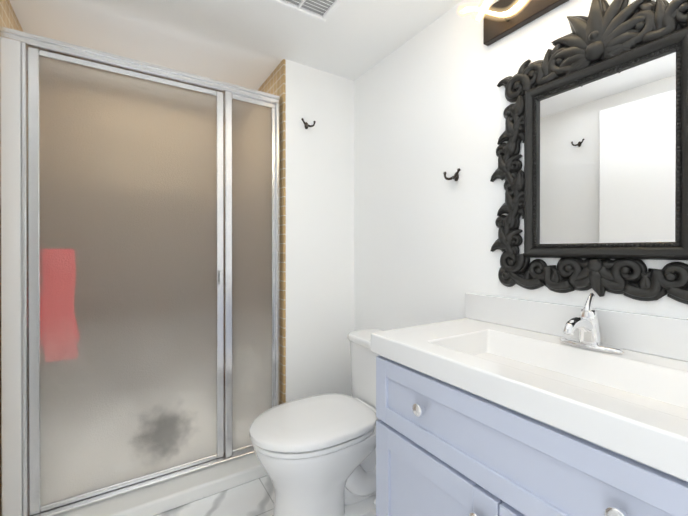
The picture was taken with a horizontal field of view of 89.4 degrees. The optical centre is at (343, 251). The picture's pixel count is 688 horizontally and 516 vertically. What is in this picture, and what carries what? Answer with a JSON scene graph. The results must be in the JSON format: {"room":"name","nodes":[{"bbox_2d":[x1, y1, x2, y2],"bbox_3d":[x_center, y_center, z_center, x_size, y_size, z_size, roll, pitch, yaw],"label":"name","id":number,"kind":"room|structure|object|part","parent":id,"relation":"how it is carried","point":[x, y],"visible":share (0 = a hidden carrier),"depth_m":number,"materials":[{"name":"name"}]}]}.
{"room":"bathroom","nodes":[
{"label":"bathroom","id":0,"kind":"room"},
{"bbox_2d":[0,0,22,515],"bbox_3d":[-1.544,0.041,1.612,0.100,2.130,1.010,0,0,-32],"label":"wall","id":1,"kind":"structure","parent":0,"point":[8,18],"depth_m":1.34,"materials":[{"name":"white paint"}]},
{"bbox_2d":[9,0,461,89],"bbox_3d":[-0.176,-1.071,0.992,1.760,0.100,3.510,0,0,-32],"label":"ceiling","id":2,"kind":"structure","parent":0,"point":[251,44],"depth_m":1.61,"materials":[{"name":"white paint"}]},
{"bbox_2d":[267,0,342,22],"bbox_3d":[-0.130,-1.015,1.351,0.264,0.014,0.264,0,0,-32],"label":"ceiling vent","id":3,"kind":"object","parent":2,"relation":"in","point":[321,10],"visible":0.94,"depth_m":1.44,"materials":[{"name":"white plastic"}]},
{"bbox_2d":[155,475,375,515],"bbox_3d":[-0.176,1.159,0.999,1.760,0.100,3.510,0,0,-32],"label":"floor","id":4,"kind":"structure","parent":0,"point":[256,497],"depth_m":1.53,"materials":[{"name":"stone"}]},
{"bbox_2d":[57,453,267,515],"bbox_3d":[-0.995,1.073,1.879,1.102,0.065,0.941,0,0,-32],"label":"shower base","id":5,"kind":"object","parent":4,"relation":"on","point":[160,498],"visible":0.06,"depth_m":1.53,"materials":[{"name":"white plastic"}]},
{"bbox_2d":[0,26,280,515],"bbox_3d":[-0.824,0.102,1.604,1.100,1.876,0.074,0,0,-32],"label":"shower door","id":6,"kind":"structure","parent":5,"relation":"on","point":[150,274],"depth_m":1.55,"materials":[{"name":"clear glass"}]},
{"bbox_2d":[0,37,22,515],"bbox_3d":[-1.267,0.107,1.331,0.058,1.869,0.060,0,0,-32],"label":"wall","id":7,"kind":"structure","parent":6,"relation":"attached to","point":[11,278],"depth_m":1.31,"materials":[{"name":"white paint"}]},
{"bbox_2d":[249,329,382,515],"bbox_3d":[-0.032,0.755,1.514,0.754,0.702,0.424,0,0,-32],"label":"toilet","id":8,"kind":"object","parent":4,"relation":"on","point":[316,455],"visible":0.71,"depth_m":1.36,"materials":[{"name":"white ceramic"}]},
{"bbox_3d":[-0.120,0.711,1.458,0.544,0.062,0.392,0,0,-32],"label":"seat","id":9,"kind":"part","parent":8,"relation":"part of","materials":[{"name":"white ceramic"}]},
{"bbox_2d":[371,293,687,515],"bbox_3d":[0.524,0.611,0.869,0.508,0.995,0.916,0,0,-32],"label":"bathroom vanity","id":10,"kind":"object","parent":4,"relation":"on","point":[489,405],"visible":1,"depth_m":0.83,"materials":[{"name":"blue"}]},
{"bbox_2d":[559,293,623,353],"bbox_3d":[0.635,0.188,0.933,0.159,0.149,0.156,0,0,-32],"label":"faucet","id":11,"kind":"object","parent":10,"relation":"on","point":[589,341],"depth_m":0.94,"materials":[{"name":"silver metal"}]},
{"bbox_2d":[258,59,353,403],"bbox_3d":[-0.385,0.039,2.370,0.450,2.130,0.960,0,0,-32],"label":"wall","id":12,"kind":"structure","parent":0,"point":[319,240],"depth_m":1.95,"materials":[{"name":"white paint"}]},
{"bbox_2d":[301,118,315,128],"bbox_3d":[-0.197,-0.697,1.894,0.085,0.044,0.040,0,0,-32],"label":"hook","id":13,"kind":"object","parent":12,"relation":"attached to","point":[306,125],"visible":0.96,"depth_m":1.89,"materials":[{"name":"brown metal"}]},
{"bbox_2d":[354,0,687,330],"bbox_3d":[0.527,0.042,1.437,0.100,2.130,3.510,0,0,-32],"label":"wall","id":14,"kind":"structure","parent":0,"point":[431,103],"depth_m":1.52,"materials":[{"name":"white paint"}]},
{"bbox_2d":[443,168,460,180],"bbox_3d":[0.449,-0.314,1.426,0.040,0.044,0.085,0,0,-32],"label":"hanger","id":15,"kind":"object","parent":14,"relation":"attached to","point":[455,177],"visible":0.98,"depth_m":1.43,"materials":[{"name":"brown metal"}]},
{"bbox_2d":[458,0,568,45],"bbox_3d":[0.683,-0.841,0.964,0.132,0.158,0.842,0,0,-32],"label":"sconce","id":16,"kind":"object","parent":14,"relation":"attached to","point":[502,18],"visible":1,"depth_m":1.20,"materials":[{"name":"brown metal"}]},
{"bbox_2d":[465,293,687,361],"bbox_3d":[0.731,0.213,0.998,0.018,0.100,0.916,0,0,-32],"label":"backsplash","id":17,"kind":"structure","parent":14,"relation":"attached to","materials":[{"name":"white ceramic"}]},
{"bbox_2d":[490,0,687,303],"bbox_3d":[0.717,-0.306,0.992,0.044,0.869,0.687,0,0,-32],"label":"ornate mirror","id":18,"kind":"object","parent":14,"relation":"attached to","point":[596,117],"visible":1,"depth_m":0.98,"materials":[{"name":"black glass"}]},
{"bbox_3d":[0.733,-0.262,1.002,0.007,0.480,0.346,0,0,-32],"label":"glass","id":19,"kind":"part","parent":18,"relation":"part of","materials":[{"name":"white"}]}
]}

